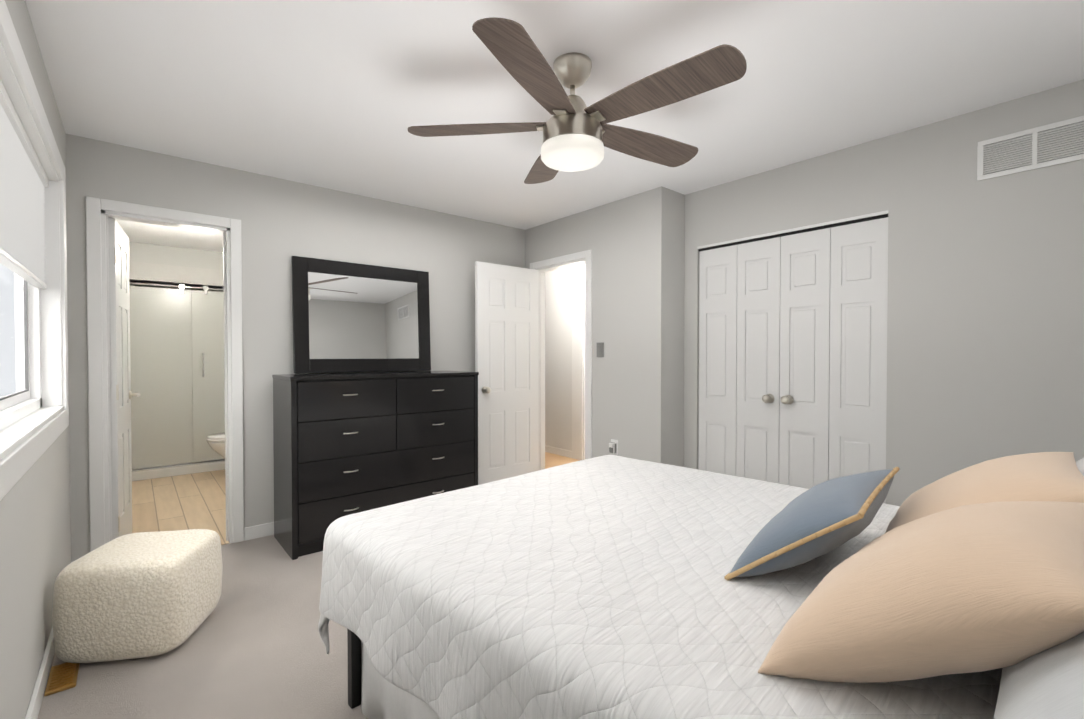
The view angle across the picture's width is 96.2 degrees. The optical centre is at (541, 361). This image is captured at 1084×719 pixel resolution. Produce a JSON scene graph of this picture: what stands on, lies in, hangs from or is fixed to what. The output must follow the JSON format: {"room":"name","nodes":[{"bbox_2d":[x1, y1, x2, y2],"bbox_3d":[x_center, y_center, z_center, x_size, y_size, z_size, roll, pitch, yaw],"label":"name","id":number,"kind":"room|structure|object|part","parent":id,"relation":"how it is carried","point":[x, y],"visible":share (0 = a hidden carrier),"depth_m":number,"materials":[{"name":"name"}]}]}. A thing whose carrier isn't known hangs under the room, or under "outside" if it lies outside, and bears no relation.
{"room":"bedroom","nodes":[
{"label":"bedroom","id":0,"kind":"room"},
{"bbox_2d":[0,0,75,718],"bbox_3d":[-1.317,-0.005,1.029,0.150,2.440,4.400,-1,1,-40],"label":"wall","id":1,"kind":"structure","parent":0,"point":[38,514],"depth_m":1.76,"materials":[{"name":"grey paint"}]},
{"bbox_2d":[0,0,68,500],"bbox_3d":[-1.707,-0.312,1.520,0.150,1.300,2.320,-1,1,-40],"label":"window","id":2,"kind":"structure","parent":1,"relation":"in","point":[34,417],"depth_m":1.98,"materials":[{"name":"white"}]},
{"bbox_2d":[25,562,71,718],"bbox_3d":[-1.248,1.171,1.104,0.030,0.085,4.180,-1,1,-40],"label":"baseboard","id":3,"kind":"structure","parent":1,"relation":"attached to","point":[35,703],"depth_m":1.74,"materials":[{"name":"white wood"}]},
{"bbox_2d":[116,219,224,480],"bbox_3d":[-3.165,-0.054,4.499,1.690,2.440,3.290,-1,1,-40],"label":"wall","id":4,"kind":"structure","parent":0,"point":[161,254],"depth_m":4.85,"materials":[{"name":"grey paint"}]},
{"bbox_2d":[129,282,224,469],"bbox_3d":[-3.607,0.130,5.027,1.450,1.839,0.064,-1,1,-40],"label":"shower door","id":5,"kind":"structure","parent":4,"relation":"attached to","point":[177,370],"depth_m":4.95,"materials":[{"name":"white glass"}]},
{"bbox_2d":[132,470,228,544],"bbox_3d":[-3.130,1.215,4.475,1.690,0.104,3.399,-1,1,-40],"label":"floor","id":6,"kind":"structure","parent":0,"point":[186,502],"depth_m":4.01,"materials":[{"name":"brown wood"}]},
{"bbox_2d":[206,432,224,457],"bbox_3d":[-2.962,0.764,4.884,0.675,0.795,0.440,-1,1,-40],"label":"toilet","id":7,"kind":"object","parent":6,"relation":"on","point":[216,442],"visible":0.12,"depth_m":4.64,"materials":[{"name":"white ceramic"}]},
{"bbox_2d":[38,535,369,718],"bbox_3d":[0.057,1.248,2.203,3.740,0.100,4.400,-1,1,-40],"label":"floor carpet","id":8,"kind":"object","parent":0,"point":[252,646],"depth_m":1.92,"materials":[{"name":"beige carpet"}]},
{"bbox_2d":[44,662,79,695],"bbox_3d":[-1.821,1.195,1.851,0.083,0.016,0.200,-1,1,-40],"label":"air vent register","id":9,"kind":"object","parent":8,"relation":"on","point":[63,676],"visible":0.92,"depth_m":1.83,"materials":[{"name":"gold metal"}]},
{"bbox_2d":[52,529,222,662],"bbox_3d":[-1.733,1.000,2.131,0.472,0.396,0.472,0,1,-9],"label":"pouf","id":10,"kind":"object","parent":8,"relation":"on","point":[138,595],"visible":1,"depth_m":1.93,"materials":[{"name":"fabric"}]},
{"bbox_2d":[272,371,478,559],"bbox_3d":[-1.141,0.632,3.502,1.318,1.097,0.516,-1,1,-40],"label":"dresser","id":11,"kind":"object","parent":8,"relation":"on","point":[344,444],"visible":0.96,"depth_m":3.20,"materials":[{"name":"black wood"}]},
{"bbox_2d":[291,256,430,373],"bbox_3d":[-1.327,-0.330,3.694,1.030,0.815,0.062,-1,1,-40],"label":"mirror","id":12,"kind":"object","parent":11,"relation":"on","point":[351,317],"visible":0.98,"depth_m":3.64,"materials":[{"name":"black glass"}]},
{"bbox_2d":[318,452,1083,718],"bbox_3d":[0.590,0.676,1.483,1.700,1.064,2.295,-1,1,-45],"label":"bed","id":13,"kind":"object","parent":8,"relation":"on","point":[610,587],"visible":1,"depth_m":1.06,"materials":[{"name":"quilted white fabric"}]},
{"bbox_3d":[0.559,0.890,1.518,1.510,0.635,2.017,-1,1,-45],"label":"frame","id":14,"kind":"part","parent":13,"relation":"part of","materials":[{"name":"black metal"}]},
{"bbox_2d":[724,467,898,579],"bbox_3d":[0.765,0.434,1.342,0.605,0.238,0.325,-1,1,-45],"label":"pillow","id":15,"kind":"object","parent":13,"relation":"on","point":[823,526],"depth_m":1.20,"materials":[{"name":"blue fabric"}]},
{"bbox_2d":[993,632,1083,718],"bbox_3d":[0.900,0.348,0.671,0.812,0.385,0.396,-1,1,-45],"label":"pillow","id":16,"kind":"object","parent":13,"relation":"on","point":[1037,675],"depth_m":0.61,"materials":[{"name":"white fabric"}]},
{"bbox_2d":[1076,458,1083,475],"bbox_3d":[1.427,0.352,1.205,0.732,0.365,0.372,-1,1,-45],"label":"pillow","id":17,"kind":"object","parent":13,"relation":"on","point":[1080,463],"depth_m":1.24,"materials":[{"name":"white fabric"}]},
{"bbox_2d":[72,135,523,559],"bbox_3d":[-1.378,-0.044,3.781,3.300,2.440,0.110,-1,1,-40],"label":"wall","id":18,"kind":"structure","parent":0,"point":[281,219],"depth_m":3.31,"materials":[{"name":"grey paint"}]},
{"bbox_2d":[108,218,139,539],"bbox_3d":[-2.664,0.168,3.105,0.157,2.020,0.583,-1,1,-40],"label":"bathroom door","id":19,"kind":"structure","parent":18,"relation":"in","point":[121,394],"depth_m":2.97,"materials":[{"name":"white wood"}]},
{"bbox_2d":[86,196,243,551],"bbox_3d":[-2.296,0.131,3.011,0.744,2.112,0.142,-1,1,-40],"label":"door frame","id":20,"kind":"structure","parent":18,"relation":"attached to","point":[98,212],"depth_m":2.83,"materials":[{"name":"white wood"}]},
{"bbox_2d":[244,522,273,540],"bbox_3d":[-1.056,1.131,3.970,2.365,0.085,0.040,-1,1,-40],"label":"baseboard","id":21,"kind":"structure","parent":18,"relation":"attached to","point":[250,533],"depth_m":3.27,"materials":[{"name":"white wood"}]},
{"bbox_2d":[25,0,1083,229],"bbox_3d":[0.057,-1.291,2.167,3.740,0.100,4.400,-1,1,-40],"label":"ceiling","id":22,"kind":"structure","parent":0,"point":[341,95],"depth_m":2.15,"materials":[{"name":"white paint"}]},
{"bbox_2d":[408,17,746,183],"bbox_3d":[0.166,-1.036,2.027,1.332,0.406,1.329,-1,1,-40],"label":"fan","id":23,"kind":"object","parent":22,"relation":"hanging from","point":[578,134],"visible":1,"depth_m":1.91,"materials":[{"name":"brown wood"}]},
{"bbox_2d":[545,452,579,468],"bbox_3d":[0.509,1.200,5.556,2.069,0.104,3.530,-1,1,-40],"label":"floor","id":24,"kind":"structure","parent":0,"point":[552,460],"depth_m":5.64,"materials":[{"name":"beige wood"}]},
{"bbox_2d":[524,186,675,464],"bbox_3d":[0.512,-0.118,5.534,2.070,2.540,3.540,-1,1,-40],"label":"wall","id":25,"kind":"structure","parent":0,"point":[632,239],"depth_m":3.80,"materials":[{"name":"grey paint"}]},
{"bbox_2d":[475,261,537,484],"bbox_3d":[-0.301,0.153,4.370,0.675,2.015,0.169,-1,1,-40],"label":"entry door","id":26,"kind":"structure","parent":25,"relation":"in","point":[506,332],"depth_m":4.33,"materials":[{"name":"white wood"}]},
{"bbox_2d":[545,445,571,457],"bbox_3d":[-0.091,1.099,6.311,0.014,0.085,1.400,-1,1,-40],"label":"baseboard","id":27,"kind":"structure","parent":25,"relation":"attached to","point":[562,452],"depth_m":5.95,"materials":[{"name":"white wood"}]},
{"bbox_2d":[530,249,591,470],"bbox_3d":[0.197,0.117,4.389,0.142,2.102,0.814,-1,1,-40],"label":"door frame","id":28,"kind":"structure","parent":25,"relation":"attached to","point":[581,279],"depth_m":4.65,"materials":[{"name":"white wood"}]},
{"bbox_2d":[597,342,603,356],"bbox_3d":[0.474,-0.096,3.965,0.009,0.120,0.080,-1,1,-40],"label":"switch plate","id":29,"kind":"object","parent":25,"relation":"attached to","point":[600,349],"visible":1,"depth_m":3.96,"materials":[{"name":"grey plastic"}]},
{"bbox_2d":[609,439,617,454],"bbox_3d":[0.557,0.676,3.844,0.050,0.116,0.072,-1,1,-40],"label":"electrical outlet","id":30,"kind":"object","parent":25,"relation":"attached to","point":[613,446],"visible":1,"depth_m":3.83,"materials":[{"name":"white plastic"}]},
{"bbox_2d":[672,79,1083,505],"bbox_3d":[1.919,-0.030,2.791,0.110,2.440,2.690,-1,1,-40],"label":"wall","id":31,"kind":"structure","parent":0,"point":[984,320],"depth_m":2.49,"materials":[{"name":"grey paint"}]},
{"bbox_2d":[697,210,887,251],"bbox_3d":[1.558,-0.828,3.168,0.061,0.034,1.190,-1,1,-40],"label":"door track","id":32,"kind":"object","parent":31,"relation":"attached to","point":[878,215],"depth_m":3.06,"materials":[{"name":"white metal"}]},
{"bbox_2d":[698,217,887,503],"bbox_3d":[1.533,0.181,3.161,0.095,1.985,1.180,-1,1,-40],"label":"bifold closet door","id":33,"kind":"structure","parent":31,"relation":"in","point":[793,360],"depth_m":3.09,"materials":[{"name":"white wood"}]},
{"bbox_2d":[977,115,1083,180],"bbox_3d":[2.282,-0.987,2.253,0.009,0.190,0.400,-1,1,-40],"label":"air vent","id":34,"kind":"object","parent":31,"relation":"in","point":[1060,142],"visible":1,"depth_m":2.26,"materials":[{"name":"white metal"}]}
]}

